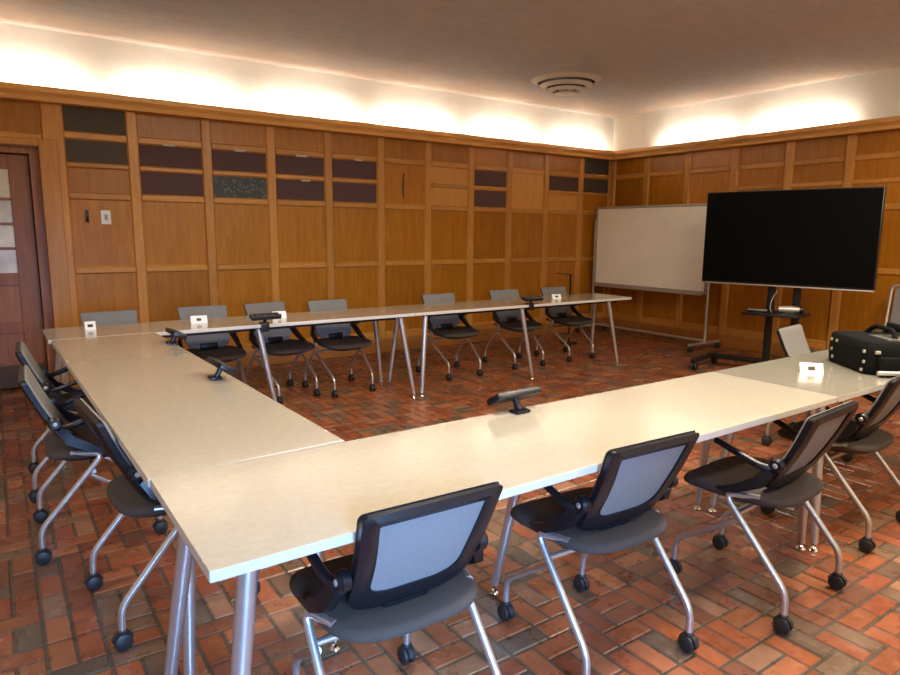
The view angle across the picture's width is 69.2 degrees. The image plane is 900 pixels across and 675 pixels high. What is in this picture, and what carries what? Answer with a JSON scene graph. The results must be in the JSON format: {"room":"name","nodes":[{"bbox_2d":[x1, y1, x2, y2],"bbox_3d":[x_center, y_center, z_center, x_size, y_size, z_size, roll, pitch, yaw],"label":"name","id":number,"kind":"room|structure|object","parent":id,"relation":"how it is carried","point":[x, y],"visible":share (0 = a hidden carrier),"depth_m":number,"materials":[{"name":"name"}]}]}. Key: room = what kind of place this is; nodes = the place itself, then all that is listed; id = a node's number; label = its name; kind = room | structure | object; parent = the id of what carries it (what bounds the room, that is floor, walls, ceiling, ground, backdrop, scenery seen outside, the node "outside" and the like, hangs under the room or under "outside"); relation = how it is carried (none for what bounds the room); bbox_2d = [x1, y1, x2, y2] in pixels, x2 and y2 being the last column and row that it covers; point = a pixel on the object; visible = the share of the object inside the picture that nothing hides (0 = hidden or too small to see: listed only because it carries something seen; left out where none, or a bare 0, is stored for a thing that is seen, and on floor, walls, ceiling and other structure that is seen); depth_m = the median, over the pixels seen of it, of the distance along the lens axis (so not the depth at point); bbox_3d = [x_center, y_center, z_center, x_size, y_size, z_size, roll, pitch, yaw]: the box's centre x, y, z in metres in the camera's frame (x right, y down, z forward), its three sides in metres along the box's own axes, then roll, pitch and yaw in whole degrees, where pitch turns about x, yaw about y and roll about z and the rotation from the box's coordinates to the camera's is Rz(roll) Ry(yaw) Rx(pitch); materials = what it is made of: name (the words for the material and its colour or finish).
{"room":"conference room","nodes":[
{"label":"conference room","id":0,"kind":"room"},
{"bbox_2d":[0,22,614,385],"bbox_3d":[-1.607,-1.261,6.982,9.860,3.060,0.156,-6,11,-34],"label":"wall","id":1,"kind":"structure","parent":0,"point":[204,212],"depth_m":6.84,"materials":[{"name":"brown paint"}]},
{"bbox_2d":[0,153,46,388],"bbox_3d":[-4.000,-0.540,5.537,0.855,2.015,0.049,-6,11,-34],"label":"door","id":2,"kind":"structure","parent":1,"relation":"in","point":[21,319],"depth_m":5.68,"materials":[{"name":"brown wood"}]},
{"bbox_2d":[0,145,55,372],"bbox_3d":[-4.020,-0.567,5.561,1.015,2.100,0.250,-6,11,-34],"label":"trim","id":3,"kind":"structure","parent":1,"relation":"attached to","point":[32,152],"depth_m":5.68,"materials":[{"name":"brown wood"}]},
{"bbox_2d":[0,136,77,386],"bbox_3d":[-3.887,-0.571,5.407,1.240,2.160,0.050,-6,11,-34],"label":"trim","id":4,"kind":"structure","parent":1,"relation":"attached to","point":[48,149],"depth_m":5.64,"materials":[{"name":"brown wood"}]},
{"bbox_2d":[85,210,88,221],"bbox_3d":[-3.216,-1.076,5.781,0.028,0.110,0.053,-6,11,-34],"label":"wall hook","id":5,"kind":"object","parent":1,"relation":"attached to","point":[86,211],"visible":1,"depth_m":5.79,"materials":[{"name":"metal"}]},
{"bbox_2d":[101,210,110,223],"bbox_3d":[-3.102,-1.084,5.881,0.080,0.124,0.016,-6,11,-34],"label":"light switch","id":6,"kind":"object","parent":1,"relation":"attached to","point":[105,214],"visible":1,"depth_m":5.88,"materials":[{"name":"grey plastic"}]},
{"bbox_2d":[0,81,613,160],"bbox_3d":[-1.575,-2.209,6.689,9.740,0.112,0.172,-6,11,-34],"label":"trim","id":7,"kind":"structure","parent":1,"relation":"attached to","point":[8,90],"depth_m":6.45,"materials":[{"name":"brown wood"}]},
{"bbox_2d":[211,318,604,368],"bbox_3d":[-0.531,0.068,7.891,6.990,0.165,0.030,-6,11,-34],"label":"baseboard","id":8,"kind":"structure","parent":1,"relation":"attached to","point":[414,342],"depth_m":7.85,"materials":[{"name":"brown wood"}]},
{"bbox_2d":[0,328,899,674],"bbox_3d":[0.518,0.754,4.220,9.890,0.008,8.342,-6,11,-34],"label":"floor","id":9,"kind":"structure","parent":0,"point":[631,617],"depth_m":2.74,"materials":[{"name":"brick"}]},
{"bbox_2d":[15,341,96,502],"bbox_3d":[-2.091,0.416,3.670,0.540,0.790,0.520,-5,11,-32],"label":"chair","id":10,"kind":"object","parent":9,"relation":"on","point":[48,383],"visible":0.52,"depth_m":3.48,"materials":[{"name":"black plastic"}]},
{"bbox_2d":[18,365,167,565],"bbox_3d":[-1.657,0.521,3.037,0.540,0.790,0.520,-5,11,-32],"label":"chair","id":11,"kind":"object","parent":9,"relation":"on","point":[72,441],"visible":0.78,"depth_m":2.82,"materials":[{"name":"black plastic"}]},
{"bbox_2d":[79,310,136,389],"bbox_3d":[-2.478,0.222,4.858,0.520,0.790,0.540,-6,11,-34],"label":"chair","id":12,"kind":"object","parent":9,"relation":"on","point":[124,316],"visible":0.09,"depth_m":4.98,"materials":[{"name":"black plastic"}]},
{"bbox_2d":[73,398,260,651],"bbox_3d":[-1.072,0.615,2.483,0.540,0.790,0.520,-7,12,-38],"label":"chair","id":13,"kind":"object","parent":9,"relation":"on","point":[128,493],"visible":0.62,"depth_m":2.25,"materials":[{"name":"black plastic"}]},
{"bbox_2d":[51,333,343,674],"bbox_3d":[-1.399,0.540,3.128,0.644,0.730,2.802,-6,11,-35],"label":"conference table","id":14,"kind":"object","parent":9,"relation":"on","point":[157,399],"visible":0.76,"depth_m":2.46,"materials":[{"name":"beige laminate"}]},
{"bbox_2d":[165,328,186,344],"bbox_3d":[-1.672,0.019,3.961,0.097,0.139,0.220,-6,11,-35],"label":"microphone","id":15,"kind":"object","parent":14,"relation":"on","point":[175,333],"visible":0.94,"depth_m":3.92,"materials":[{"name":"black plastic"}]},
{"bbox_2d":[206,357,236,379],"bbox_3d":[-1.069,0.145,3.024,0.096,0.087,0.220,-6,11,-35],"label":"microphone","id":16,"kind":"object","parent":14,"relation":"on","point":[221,365],"visible":1,"depth_m":2.98,"materials":[{"name":"black plastic"}]},
{"bbox_2d":[177,305,246,384],"bbox_3d":[-1.912,0.164,5.248,0.520,0.790,0.540,-6,11,-34],"label":"chair","id":17,"kind":"object","parent":9,"relation":"on","point":[208,345],"visible":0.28,"depth_m":5.30,"materials":[{"name":"black plastic"}]},
{"bbox_2d":[42,307,415,431],"bbox_3d":[-1.541,0.230,5.047,2.665,0.730,0.624,-6,11,-34],"label":"conference table","id":18,"kind":"object","parent":9,"relation":"on","point":[218,325],"visible":0.67,"depth_m":4.87,"materials":[{"name":"beige laminate"}]},
{"bbox_2d":[84,321,95,329],"bbox_3d":[-2.468,-0.083,4.470,0.066,0.056,0.052,-5,11,-32],"label":"tent card","id":19,"kind":"object","parent":18,"relation":"on","point":[90,325],"visible":1,"depth_m":4.46,"materials":[{"name":"white paper"}]},
{"bbox_2d":[190,315,207,323],"bbox_3d":[-1.861,-0.135,4.827,0.115,0.055,0.052,-4,10,-26],"label":"tent card","id":20,"kind":"object","parent":18,"relation":"on","point":[203,318],"visible":1,"depth_m":4.82,"materials":[{"name":"white paper"}]},
{"bbox_2d":[249,312,281,331],"bbox_3d":[-1.359,-0.110,4.793,0.220,0.136,0.098,-6,11,-34],"label":"microphone","id":21,"kind":"object","parent":18,"relation":"on","point":[265,326],"visible":1,"depth_m":4.78,"materials":[{"name":"black plastic"}]},
{"bbox_2d":[272,311,286,317],"bbox_3d":[-1.345,-0.180,5.134,0.105,0.055,0.052,-3,10,-23],"label":"tent card","id":22,"kind":"object","parent":18,"relation":"on","point":[282,313],"visible":0.5,"depth_m":5.13,"materials":[{"name":"white paper"}]},
{"bbox_2d":[242,301,320,403],"bbox_3d":[-1.446,0.113,5.586,0.540,0.790,0.520,9,12,41],"label":"chair","id":23,"kind":"object","parent":9,"relation":"on","point":[277,341],"visible":0.65,"depth_m":5.60,"materials":[{"name":"black plastic"}]},
{"bbox_2d":[302,299,375,397],"bbox_3d":[-0.980,0.078,5.828,0.520,0.790,0.540,-7,12,-37],"label":"chair","id":24,"kind":"object","parent":9,"relation":"on","point":[335,337],"visible":0.81,"depth_m":5.84,"materials":[{"name":"black plastic"}]},
{"bbox_2d":[289,481,502,674],"bbox_3d":[-0.170,0.732,1.799,0.520,0.790,0.540,-5,11,-32],"label":"chair","id":25,"kind":"object","parent":9,"relation":"on","point":[406,573],"visible":1,"depth_m":1.62,"materials":[{"name":"black fabric"}]},
{"bbox_2d":[416,293,482,380],"bbox_3d":[0.013,-0.024,6.512,0.520,0.790,0.540,-6,11,-34],"label":"chair","id":26,"kind":"object","parent":9,"relation":"on","point":[446,326],"visible":0.83,"depth_m":6.53,"materials":[{"name":"black fabric"}]},
{"bbox_2d":[150,372,836,674],"bbox_3d":[0.400,0.680,2.346,2.651,0.730,0.664,-6,11,-34],"label":"conference table","id":27,"kind":"object","parent":9,"relation":"on","point":[238,519],"visible":0.94,"depth_m":1.89,"materials":[{"name":"beige laminate"}]},
{"bbox_2d":[487,386,541,414],"bbox_3d":[0.254,0.240,2.500,0.220,0.087,0.096,-6,11,-36],"label":"microphone","id":28,"kind":"object","parent":27,"relation":"on","point":[515,396],"visible":1,"depth_m":2.47,"materials":[{"name":"black plastic"}]},
{"bbox_2d":[387,293,631,396],"bbox_3d":[0.698,0.002,6.584,2.777,0.730,0.619,-6,11,-34],"label":"conference table","id":29,"kind":"object","parent":9,"relation":"on","point":[481,306],"visible":0.89,"depth_m":6.26,"materials":[{"name":"beige laminate"}]},
{"bbox_2d":[521,296,542,309],"bbox_3d":[0.784,-0.330,6.267,0.220,0.136,0.098,-6,11,-34],"label":"microphone","id":30,"kind":"object","parent":29,"relation":"on","point":[531,299],"visible":1,"depth_m":6.25,"materials":[{"name":"black plastic"}]},
{"bbox_2d":[551,294,560,298],"bbox_3d":[1.117,-0.433,6.864,0.100,0.045,0.052,-2,9,-15],"label":"tent card","id":31,"kind":"object","parent":29,"relation":"on","point":[554,296],"visible":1,"depth_m":6.85,"materials":[{"name":"white paper"}]},
{"bbox_2d":[482,289,545,369],"bbox_3d":[0.714,-0.101,7.030,0.520,0.790,0.540,-5,11,-31],"label":"chair","id":32,"kind":"object","parent":9,"relation":"on","point":[510,320],"visible":0.75,"depth_m":7.05,"materials":[{"name":"black fabric"}]},
{"bbox_2d":[534,286,594,361],"bbox_3d":[1.338,-0.165,7.459,0.520,0.790,0.540,-6,11,-35],"label":"chair","id":33,"kind":"object","parent":9,"relation":"on","point":[561,314],"visible":0.7,"depth_m":7.47,"materials":[{"name":"black fabric"}]},
{"bbox_2d":[556,273,576,343],"bbox_3d":[1.484,-0.375,8.367,0.371,0.921,0.220,-6,11,-34],"label":"microphone stand","id":34,"kind":"object","parent":9,"relation":"on","point":[570,275],"visible":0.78,"depth_m":8.37,"materials":[{"name":"metal"}]},
{"bbox_2d":[497,430,699,674],"bbox_3d":[0.492,0.666,2.244,0.520,0.790,0.540,-5,11,-31],"label":"chair","id":35,"kind":"object","parent":9,"relation":"on","point":[616,514],"visible":1,"depth_m":2.07,"materials":[{"name":"black plastic"}]},
{"bbox_2d":[575,203,719,351],"bbox_3d":[2.612,-0.852,8.675,0.636,1.782,1.910,-6,11,-34],"label":"whiteboard","id":36,"kind":"object","parent":9,"relation":"on","point":[660,248],"visible":0.88,"depth_m":8.55,"materials":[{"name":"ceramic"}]},
{"bbox_2d":[592,284,702,295],"bbox_3d":[2.571,-0.645,8.681,0.074,0.028,1.750,-6,11,-34],"label":"tray","id":37,"kind":"object","parent":36,"relation":"on","point":[697,292],"depth_m":8.52,"materials":[{"name":"metal"}]},
{"bbox_2d":[691,286,809,369],"bbox_3d":[3.276,-0.450,6.464,1.460,1.699,0.615,9,12,43],"label":"tv stand","id":38,"kind":"object","parent":9,"relation":"on","point":[714,355],"visible":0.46,"depth_m":6.67,"materials":[{"name":"metal"}]},
{"bbox_2d":[746,308,768,312],"bbox_3d":[3.087,-0.271,6.535,0.190,0.022,0.120,7,11,36],"label":"keyboard","id":39,"kind":"object","parent":38,"relation":"on","point":[749,309],"visible":1,"depth_m":6.50,"materials":[{"name":"black plastic"}]},
{"bbox_2d":[742,310,809,318],"bbox_3d":[3.231,-0.235,6.467,0.520,0.025,0.390,9,12,43],"label":"shelf","id":40,"kind":"object","parent":38,"relation":"attached to","point":[774,313],"depth_m":6.34,"materials":[{"name":"metal"}]},
{"bbox_2d":[778,306,803,313],"bbox_3d":[3.337,-0.273,6.389,0.223,0.076,0.072,4,10,23],"label":"video camera","id":41,"kind":"object","parent":38,"relation":"on","point":[783,309],"visible":1,"depth_m":6.37,"materials":[{"name":"metal"}]},
{"bbox_2d":[702,186,886,291],"bbox_3d":[3.299,-0.970,6.405,1.586,0.942,0.073,9,12,43],"label":"television","id":42,"kind":"object","parent":38,"relation":"attached to","point":[821,238],"visible":1,"depth_m":6.30,"materials":[{"name":"metal"}]},
{"bbox_2d":[665,401,858,634],"bbox_3d":[1.232,0.614,2.603,0.520,0.790,0.540,-7,12,-38],"label":"chair","id":43,"kind":"object","parent":9,"relation":"on","point":[785,482],"visible":0.96,"depth_m":2.44,"materials":[{"name":"black plastic"}]},
{"bbox_2d":[708,349,896,552],"bbox_3d":[2.293,0.489,3.633,1.982,0.730,0.644,-6,11,-34],"label":"conference table","id":44,"kind":"object","parent":9,"relation":"on","point":[842,382],"visible":0.48,"depth_m":3.14,"materials":[{"name":"grey laminate"}]},
{"bbox_2d":[798,362,822,373],"bbox_3d":[1.799,0.151,3.250,0.105,0.050,0.052,3,9,15],"label":"tent card","id":45,"kind":"object","parent":44,"relation":"on","point":[809,368],"visible":1,"depth_m":3.24,"materials":[{"name":"white paper"}]},
{"bbox_2d":[829,322,899,375],"bbox_3d":[2.260,0.045,3.343,0.426,0.236,0.475,1,9,4],"label":"equipment bag","id":46,"kind":"object","parent":44,"relation":"on","point":[871,352],"visible":1,"depth_m":3.26,"materials":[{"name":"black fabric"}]},
{"bbox_2d":[761,324,856,461],"bbox_3d":[2.486,0.344,4.353,0.520,0.790,0.540,-8,12,-42],"label":"chair","id":47,"kind":"object","parent":9,"relation":"on","point":[792,339],"visible":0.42,"depth_m":4.41,"materials":[{"name":"black plastic"}]},
{"bbox_2d":[760,376,899,552],"bbox_3d":[1.920,0.523,3.209,0.520,0.790,0.540,-7,12,-38],"label":"chair","id":48,"kind":"object","parent":9,"relation":"on","point":[862,434],"visible":0.67,"depth_m":3.00,"materials":[{"name":"black plastic"}]},
{"bbox_2d":[879,284,899,330],"bbox_3d":[4.370,-0.026,6.268,0.482,0.933,0.497,-6,11,-34],"label":"chair","id":49,"kind":"object","parent":9,"relation":"on","point":[895,316],"visible":0.49,"depth_m":6.47,"materials":[{"name":"metal"}]},
{"bbox_2d":[0,0,899,117],"bbox_3d":[0.507,-2.308,3.647,9.940,0.100,8.450,-6,11,-34],"label":"ceiling","id":50,"kind":"structure","parent":0,"point":[648,55],"depth_m":5.60,"materials":[{"name":"beige paint"}]},
{"bbox_2d":[531,72,601,95],"bbox_3d":[1.270,-2.742,7.131,0.770,0.143,0.770,-6,11,-34],"label":"ceiling vent","id":51,"kind":"object","parent":50,"relation":"in","point":[558,83],"visible":1,"depth_m":6.98,"materials":[{"name":"metal"}]},
{"bbox_2d":[605,68,899,349],"bbox_3d":[5.045,-1.039,5.939,0.154,3.060,9.280,-6,11,-34],"label":"wall","id":52,"kind":"structure","parent":0,"point":[866,159],"depth_m":7.63,"materials":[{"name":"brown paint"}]},
{"bbox_2d":[606,318,826,356],"bbox_3d":[4.592,0.302,6.695,0.030,0.165,7.820,-6,11,-34],"label":"baseboard","id":53,"kind":"structure","parent":52,"relation":"attached to","point":[728,341],"depth_m":8.43,"materials":[{"name":"brown wood"}]},
{"bbox_2d":[613,116,899,160],"bbox_3d":[4.544,-2.094,6.281,0.172,0.112,7.850,-6,11,-34],"label":"trim","id":54,"kind":"structure","parent":52,"relation":"attached to","point":[886,123],"depth_m":7.45,"materials":[{"name":"brown wood"}]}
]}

